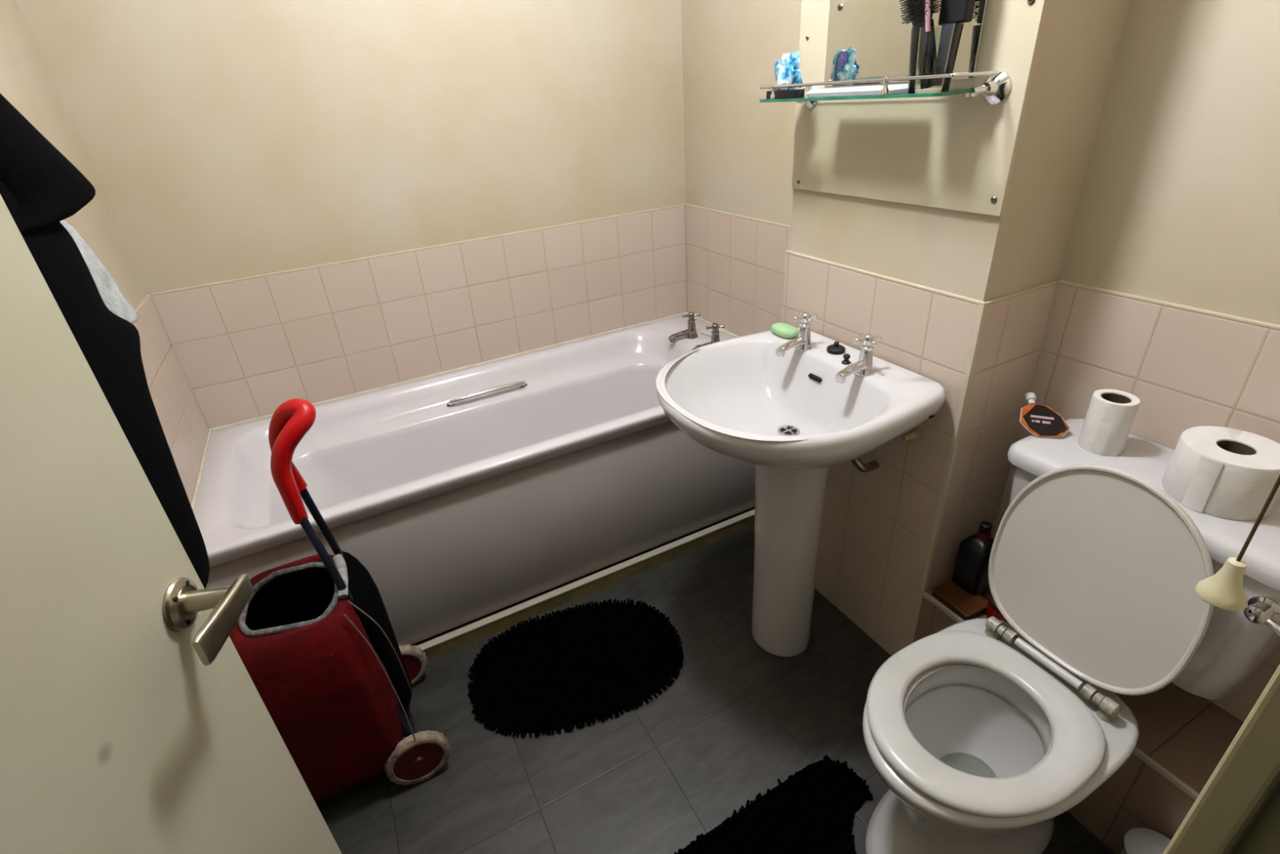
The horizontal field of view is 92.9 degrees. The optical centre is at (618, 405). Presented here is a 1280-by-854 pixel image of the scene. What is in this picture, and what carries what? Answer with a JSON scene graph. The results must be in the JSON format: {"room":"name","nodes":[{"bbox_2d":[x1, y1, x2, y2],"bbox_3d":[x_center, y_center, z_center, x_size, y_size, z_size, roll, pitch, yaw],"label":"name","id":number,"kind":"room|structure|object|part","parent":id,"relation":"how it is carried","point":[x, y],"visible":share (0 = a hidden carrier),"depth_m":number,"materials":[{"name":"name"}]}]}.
{"room":"bathroom","nodes":[
{"label":"bathroom","id":0,"kind":"room"},
{"bbox_2d":[0,0,208,504],"bbox_3d":[-0.914,-0.004,0.760,0.120,2.350,2.228,-17,30,-22],"label":"wall","id":1,"kind":"structure","parent":0,"point":[26,83],"depth_m":1.55,"materials":[{"name":"beige paint"}]},
{"bbox_2d":[134,293,150,313],"bbox_3d":[-1.180,-0.173,1.437,0.009,0.006,0.750,-17,30,-22],"label":"trim","id":2,"kind":"structure","parent":1,"relation":"attached to","point":[145,298],"depth_m":1.65,"materials":[{"name":"beige tile"}]},
{"bbox_2d":[16,0,687,428],"bbox_3d":[-0.535,-0.718,2.074,2.100,2.350,0.120,-17,30,-22],"label":"wall","id":3,"kind":"structure","parent":0,"point":[220,140],"depth_m":1.91,"materials":[{"name":"beige paint"}]},
{"bbox_2d":[149,204,684,295],"bbox_3d":[-0.543,-0.557,2.075,1.801,0.006,0.009,-17,30,-22],"label":"trim","id":4,"kind":"structure","parent":3,"relation":"attached to","point":[679,205],"depth_m":1.99,"materials":[{"name":"beige tile"}]},
{"bbox_2d":[315,506,1115,853],"bbox_3d":[0.273,0.961,1.323,2.100,0.050,3.300,-17,30,-22],"label":"floor","id":5,"kind":"structure","parent":0,"point":[738,717],"depth_m":1.51,"materials":[{"name":"grey tile"}]},
{"bbox_2d":[228,398,450,802],"bbox_3d":[-0.681,0.458,1.331,0.396,0.972,0.338,-17,30,-22],"label":"shopping trolley","id":6,"kind":"object","parent":5,"relation":"on","point":[314,636],"visible":0.91,"depth_m":1.30,"materials":[{"name":"red fabric"}]},
{"bbox_3d":[-0.693,0.408,1.290,0.198,0.041,0.181,-17,30,-22],"label":"drawstring trim","id":7,"kind":"part","parent":6,"relation":"part of","materials":[{"name":"grey fabric"}]},
{"bbox_2d":[191,311,755,661],"bbox_3d":[-0.330,0.193,2.099,1.801,0.684,0.719,-17,30,-22],"label":"bathtub","id":8,"kind":"object","parent":5,"relation":"on","point":[465,494],"visible":0.82,"depth_m":1.91,"materials":[{"name":"white ceramic"}]},
{"bbox_2d":[193,314,735,567],"bbox_3d":[-0.332,0.153,2.076,1.794,0.395,0.716,-17,30,-22],"label":"tub","id":9,"kind":"object","parent":8,"relation":"in","point":[540,457],"depth_m":1.92,"materials":[{"name":"white ceramic"}]},
{"bbox_3d":[-0.177,0.359,1.847,1.793,0.490,0.037,-17,30,-22],"label":"panel","id":10,"kind":"part","parent":8,"relation":"part of","materials":[{"name":"plastic"}]},
{"bbox_2d":[668,311,700,342],"bbox_3d":[0.249,-0.303,2.325,0.132,0.099,0.064,-17,30,-22],"label":"tap","id":11,"kind":"object","parent":8,"relation":"on","point":[690,335],"depth_m":2.33,"materials":[{"name":"silver metal"}]},
{"bbox_2d":[691,322,724,350],"bbox_3d":[0.321,-0.242,2.196,0.132,0.099,0.064,-17,30,-22],"label":"tap","id":12,"kind":"object","parent":8,"relation":"on","point":[715,337],"depth_m":2.19,"materials":[{"name":"silver metal"}]},
{"bbox_2d":[466,598,684,737],"bbox_3d":[-0.123,0.731,1.752,0.623,0.021,0.442,-17,30,-22],"label":"bath mat","id":13,"kind":"object","parent":5,"relation":"on","point":[580,664],"visible":1,"depth_m":1.72,"materials":[{"name":"black fabric"}]},
{"bbox_2d":[674,754,873,853],"bbox_3d":[0.367,0.994,1.164,0.609,0.022,0.499,-17,30,-22],"label":"mat","id":14,"kind":"object","parent":5,"relation":"on","point":[813,811],"visible":1,"depth_m":1.33,"materials":[{"name":"black fabric"}]},
{"bbox_2d":[656,311,946,656],"bbox_3d":[0.387,0.273,1.557,0.542,0.936,0.550,-17,30,-22],"label":"basin","id":15,"kind":"object","parent":5,"relation":"on","point":[793,409],"visible":0.99,"depth_m":1.49,"materials":[{"name":"white ceramic"}]},
{"bbox_2d":[770,322,798,337],"bbox_3d":[0.439,-0.200,1.614,0.052,0.022,0.086,-17,30,-22],"label":"soap bar","id":16,"kind":"object","parent":15,"relation":"on","point":[780,329],"visible":0.99,"depth_m":1.59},
{"bbox_2d":[775,311,817,356],"bbox_3d":[0.435,-0.179,1.501,0.122,0.091,0.061,-17,30,-22],"label":"tap","id":17,"kind":"object","parent":15,"relation":"on","point":[802,345],"depth_m":1.50,"materials":[{"name":"silver metal"}]},
{"bbox_3d":[0.363,0.030,1.430,0.534,0.205,0.550,-17,30,-22],"label":"bowl","id":18,"kind":"part","parent":15,"relation":"part of","materials":[{"name":"white ceramic"}]},
{"bbox_2d":[826,341,845,354],"bbox_3d":[0.532,-0.145,1.490,0.044,0.025,0.044,-17,30,-22],"label":"plug","id":19,"kind":"object","parent":15,"relation":"on","point":[835,348],"visible":1,"depth_m":1.48,"materials":[{"name":"black rubber"}]},
{"bbox_2d":[834,333,882,383],"bbox_3d":[0.527,-0.109,1.351,0.122,0.091,0.061,-17,30,-22],"label":"tap","id":20,"kind":"object","parent":15,"relation":"on","point":[863,371],"depth_m":1.35,"materials":[{"name":"silver metal"}]},
{"bbox_2d":[862,464,1213,853],"bbox_3d":[0.674,0.541,1.109,0.491,0.830,0.342,-17,30,-22],"label":"toilet","id":21,"kind":"object","parent":5,"relation":"on","point":[980,733],"visible":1,"depth_m":1.10,"materials":[{"name":"ceramic"}]},
{"bbox_3d":[0.641,0.560,1.099,0.391,0.020,0.330,-17,30,-22],"label":"seat","id":22,"kind":"part","parent":21,"relation":"part of","materials":[{"name":"plastic"}]},
{"bbox_3d":[0.843,0.299,1.087,0.063,0.406,0.332,-17,30,-22],"label":"lid","id":23,"kind":"part","parent":21,"relation":"part of","materials":[{"name":"plastic"}]},
{"bbox_2d":[1119,826,1170,853],"bbox_3d":[0.979,0.877,1.129,0.104,0.172,0.104,-17,30,-22],"label":"toilet brush holder","id":24,"kind":"object","parent":5,"relation":"on","point":[1139,840],"visible":0.85,"depth_m":1.11,"materials":[{"name":"white plastic"}]},
{"bbox_2d":[782,0,1130,655],"bbox_3d":[0.751,-0.486,1.421,0.410,2.350,0.578,-17,30,-22],"label":"wall","id":25,"kind":"structure","parent":0,"point":[891,533],"depth_m":1.34,"materials":[{"name":"beige paint"}]},
{"bbox_2d":[785,250,986,305],"bbox_3d":[0.582,-0.307,1.413,0.009,0.006,0.577,-17,30,-22],"label":"trim","id":26,"kind":"structure","parent":25,"relation":"attached to","point":[883,277],"depth_m":1.35,"materials":[{"name":"beige tile"}]},
{"bbox_2d":[791,0,1048,216],"bbox_3d":[0.540,-0.815,1.145,0.014,0.822,0.560,-17,30,-22],"label":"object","id":27,"kind":"object","parent":25,"relation":"attached to","point":[954,152],"visible":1,"depth_m":1.20,"materials":[{"name":"paint"}]},
{"bbox_2d":[759,70,1011,107],"bbox_3d":[0.489,-0.622,1.211,0.137,0.058,0.513,-17,30,-22],"label":"glass shelf","id":28,"kind":"object","parent":27,"relation":"attached to","point":[997,86],"visible":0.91,"depth_m":1.06,"materials":[{"name":"clear glass"}]},
{"bbox_3d":[0.344,-0.698,1.350,0.013,0.030,0.013,-17,30,-22],"label":"rail post","id":29,"kind":"part","parent":28,"relation":"part of","materials":[{"name":"silver metal"}]},
{"bbox_2d":[766,88,804,98],"bbox_3d":[0.365,-0.685,1.337,0.026,0.016,0.100,-17,30,-22],"label":"case","id":30,"kind":"object","parent":28,"relation":"on","point":[796,93],"visible":0.88,"depth_m":1.31,"materials":[{"name":"plastic"}]},
{"bbox_2d":[773,50,802,90],"bbox_3d":[0.375,-0.736,1.349,0.047,0.090,0.080,-17,30,-22],"label":"wrapper","id":31,"kind":"object","parent":28,"relation":"on","point":[787,71],"visible":0.79,"depth_m":1.33,"materials":[{"name":"blue plastic"}]},
{"bbox_2d":[806,84,917,97],"bbox_3d":[0.477,-0.627,1.212,0.075,0.013,0.225,-17,30,-22],"label":"packet","id":32,"kind":"object","parent":28,"relation":"on","point":[898,88],"visible":0.86,"depth_m":1.18,"materials":[{"name":"white plastic"}]},
{"bbox_3d":[0.477,-0.622,1.222,0.125,0.006,0.470,-17,30,-22],"label":"glass plate","id":33,"kind":"part","parent":28,"relation":"part of","materials":[{"name":"green"}]},
{"bbox_3d":[0.479,-0.642,1.203,0.110,0.008,0.501,-17,30,-22],"label":"guard rail","id":34,"kind":"part","parent":28,"relation":"part of","materials":[{"name":"silver metal"}]},
{"bbox_3d":[0.482,-0.579,1.099,0.013,0.030,0.013,-17,30,-22],"label":"rail post","id":35,"kind":"part","parent":28,"relation":"part of","materials":[{"name":"silver metal"}]},
{"bbox_2d":[907,23,964,93],"bbox_3d":[0.543,-0.599,1.053,0.080,0.098,0.080,-17,30,-22],"label":"glass tumbler","id":36,"kind":"object","parent":28,"relation":"on","point":[957,28],"visible":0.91,"depth_m":1.04,"materials":[{"name":"clear glass"}]},
{"bbox_2d":[899,0,942,89],"bbox_3d":[0.513,-0.657,1.045,0.068,0.204,0.095,-17,30,-22],"label":"hairbrush","id":37,"kind":"object","parent":36,"relation":"in","point":[916,11],"visible":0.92,"depth_m":1.04,"materials":[{"name":"plastic"}]},
{"bbox_3d":[0.532,-0.608,1.055,0.034,0.105,0.057,-25,33,-33],"label":"handle","id":38,"kind":"part","parent":37,"relation":"part of","materials":[{"name":"plastic"}]},
{"bbox_2d":[920,31,934,88],"bbox_3d":[0.530,-0.592,1.042,0.018,0.086,0.038,-17,30,-22],"label":"razor","id":39,"kind":"object","parent":36,"relation":"in","point":[926,37],"visible":0.96,"depth_m":1.04,"materials":[{"name":"black plastic"}]},
{"bbox_2d":[924,0,930,31],"bbox_3d":[0.524,-0.640,1.029,0.011,0.177,0.042,-25,33,-34],"label":"toothbrush","id":40,"kind":"object","parent":36,"relation":"in","point":[927,15],"visible":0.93,"depth_m":1.02,"materials":[{"name":"pink plastic"}]},
{"bbox_2d":[933,0,975,86],"bbox_3d":[0.562,-0.649,1.028,0.039,0.193,0.052,-17,30,-22],"label":"brush","id":41,"kind":"object","parent":36,"relation":"in","point":[952,12],"visible":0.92,"depth_m":1.03,"materials":[{"name":"black plastic"}]},
{"bbox_3d":[0.564,-0.604,1.048,0.032,0.094,0.031,-17,30,-22],"label":"handle","id":42,"kind":"part","parent":41,"relation":"part of","materials":[{"name":"black plastic"}]},
{"bbox_2d":[823,0,988,87],"bbox_3d":[0.530,-0.843,1.126,0.009,0.435,0.368,-17,30,-22],"label":"wall mirror","id":43,"kind":"object","parent":27,"relation":"attached to","point":[867,39],"visible":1,"depth_m":1.22,"materials":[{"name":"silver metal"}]},
{"bbox_2d":[985,280,1058,304],"bbox_3d":[0.813,-0.229,1.226,0.224,0.004,0.008,-17,30,-22],"label":"trim","id":44,"kind":"structure","parent":25,"relation":"attached to","point":[1047,284],"depth_m":1.22,"materials":[{"name":"beige tile"}]},
{"bbox_2d":[680,0,1279,722],"bbox_3d":[0.834,-0.523,1.480,0.199,2.350,2.228,-17,30,-22],"label":"wall","id":45,"kind":"structure","parent":0,"point":[1179,202],"depth_m":1.13,"materials":[{"name":"beige paint"}]},
{"bbox_2d":[684,204,791,228],"bbox_3d":[0.453,-0.634,2.064,0.009,0.006,0.842,-17,30,-22],"label":"trim","id":46,"kind":"structure","parent":45,"relation":"attached to","point":[688,205],"depth_m":2.11,"materials":[{"name":"beige tile"}]},
{"bbox_2d":[913,577,1243,853],"bbox_3d":[1.029,0.693,1.355,0.234,0.282,0.682,-17,30,-22],"label":"tiled ledge","id":47,"kind":"object","parent":45,"relation":"attached to","point":[1183,737],"depth_m":1.18,"materials":[{"name":"tile"}]},
{"bbox_2d":[931,579,987,620],"bbox_3d":[0.834,0.473,1.484,0.082,0.021,0.102,-15,29,-19],"label":"wooden block","id":48,"kind":"object","parent":47,"relation":"on","point":[966,606],"visible":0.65,"depth_m":1.47,"materials":[{"name":"orange wood"}]},
{"bbox_2d":[951,520,994,595],"bbox_3d":[0.871,0.359,1.472,0.075,0.184,0.068,-17,30,-22],"label":"bottle","id":49,"kind":"object","parent":48,"relation":"on","point":[971,571],"visible":0.88,"depth_m":1.46,"materials":[{"name":"plastic"}]},
{"bbox_2d":[985,591,1007,622],"bbox_3d":[0.905,0.477,1.413,0.087,0.068,0.087,-17,30,-22],"label":"canister","id":50,"kind":"object","parent":47,"relation":"on","point":[992,610],"visible":0.27,"depth_m":1.40,"materials":[{"name":"plastic"}]},
{"bbox_3d":[0.902,0.453,1.401,0.087,0.013,0.087,-17,30,-22],"label":"tub lid","id":51,"kind":"part","parent":50,"relation":"part of","materials":[{"name":"red plastic"}]},
{"bbox_2d":[1007,417,1279,699],"bbox_3d":[0.987,0.293,1.135,0.249,0.342,0.503,-17,30,-22],"label":"toilet cistern","id":52,"kind":"object","parent":45,"relation":"attached to","point":[1235,645],"visible":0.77,"depth_m":0.99,"materials":[{"name":"white ceramic"}]},
{"bbox_2d":[1019,391,1070,437],"bbox_3d":[0.865,0.021,1.247,0.077,0.056,0.106,-17,30,-22],"label":"bottle","id":53,"kind":"object","parent":52,"relation":"on","point":[1040,420],"visible":1,"depth_m":1.24,"materials":[{"name":"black plastic"}]},
{"bbox_3d":[0.867,0.031,1.237,0.062,0.034,0.072,-17,30,-22],"label":"black panel","id":54,"kind":"part","parent":53,"relation":"part of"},
{"bbox_3d":[0.866,0.031,1.242,0.069,0.037,0.087,-17,30,-22],"label":"orange panel","id":55,"kind":"part","parent":53,"relation":"part of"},
{"bbox_2d":[1077,388,1140,456],"bbox_3d":[0.931,0.032,1.158,0.072,0.108,0.072,-17,30,-22],"label":"toilet roll","id":56,"kind":"object","parent":52,"relation":"on","point":[1111,414],"visible":1,"depth_m":1.14,"materials":[{"name":"paper"}]},
{"bbox_3d":[0.977,0.150,1.087,0.227,0.042,0.462,-17,30,-22],"label":"tank lid","id":57,"kind":"part","parent":52,"relation":"part of","materials":[{"name":"white ceramic"}]},
{"bbox_2d":[1161,426,1279,520],"bbox_3d":[1.003,0.110,1.008,0.142,0.098,0.139,-17,30,-22],"label":"toilet roll","id":58,"kind":"object","parent":52,"relation":"on","point":[1216,471],"visible":0.99,"depth_m":0.98,"materials":[{"name":"paper"}]},
{"bbox_3d":[0.977,0.325,0.893,0.037,0.045,0.096,-17,30,-22],"label":"flush lever","id":59,"kind":"part","parent":52,"relation":"part of","materials":[{"name":"silver metal"}]},
{"bbox_2d":[1058,280,1279,329],"bbox_3d":[1.070,-0.128,0.990,0.009,0.006,0.682,-17,30,-22],"label":"trim","id":60,"kind":"structure","parent":45,"relation":"attached to","point":[1257,322],"depth_m":1.10,"materials":[{"name":"beige tile"}]},
{"bbox_3d":[-0.123,-1.351,0.617,2.100,0.050,2.320,-17,30,-22],"label":"ceiling","id":61,"kind":"structure","parent":0,"visible":0},
{"bbox_2d":[1195,474,1279,610],"bbox_3d":[0.635,-0.427,0.362,0.090,1.464,0.090,-17,30,-22],"label":"pull cord","id":62,"kind":"object","parent":61,"relation":"hanging from","point":[1224,589],"visible":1,"depth_m":0.68,"materials":[{"name":"beige plastic"}]},
{"bbox_3d":[0.687,0.196,0.685,0.043,0.056,0.043,-17,30,-22],"label":"bell knob","id":63,"kind":"part","parent":62,"relation":"part of","materials":[{"name":"beige plastic"}]},
{"bbox_3d":[0.634,-0.433,0.359,0.003,1.390,0.003,-6,27,-2],"label":"cord","id":64,"kind":"part","parent":62,"relation":"part of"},
{"bbox_3d":[0.444,0.130,0.283,2.120,2.350,0.100,-17,30,-22],"label":"wall","id":65,"kind":"structure","parent":0,"visible":0},
{"bbox_2d":[0,194,342,853],"bbox_3d":[-0.390,0.356,0.366,0.102,1.982,0.690,-8,27,-6],"label":"door","id":66,"kind":"structure","parent":65,"relation":"in","point":[132,720],"depth_m":0.52,"materials":[{"name":"paint"}]},
{"bbox_3d":[-0.445,0.202,0.621,0.009,0.053,0.053,-8,27,-6],"label":"handle","id":67,"kind":"part","parent":66,"relation":"part of","materials":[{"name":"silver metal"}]},
{"bbox_3d":[-0.389,0.207,0.602,0.011,0.033,0.095,-6,27,-2],"label":"lever","id":68,"kind":"part","parent":66,"relation":"part of","materials":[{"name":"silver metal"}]},
{"bbox_3d":[-0.535,-0.349,0.156,0.050,0.080,0.032,-17,30,-22],"label":"coat hook","id":69,"kind":"object","parent":66,"relation":"attached to","visible":0},
{"bbox_2d":[0,93,209,588],"bbox_3d":[-0.546,-0.051,0.451,0.085,0.778,0.546,-8,28,-7],"label":"jacket","id":70,"kind":"object","parent":69,"relation":"hanging from","point":[40,188],"visible":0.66,"depth_m":0.61,"materials":[{"name":"fabric"}]},
{"bbox_2d":[59,220,137,324],"bbox_3d":[-0.622,-0.091,0.557,0.015,0.210,0.512,-8,27,-6],"label":"towel","id":71,"kind":"object","parent":70,"relation":"hanging from","point":[111,295],"visible":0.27,"depth_m":0.77,"materials":[{"name":"fabric"}]},
{"bbox_2d":[1163,664,1279,853],"bbox_3d":[-0.024,0.412,0.162,0.783,2.032,0.108,-17,30,-22],"label":"trim","id":72,"kind":"structure","parent":65,"relation":"attached to","point":[1237,811],"depth_m":0.26,"materials":[{"name":"paint"}]}
]}

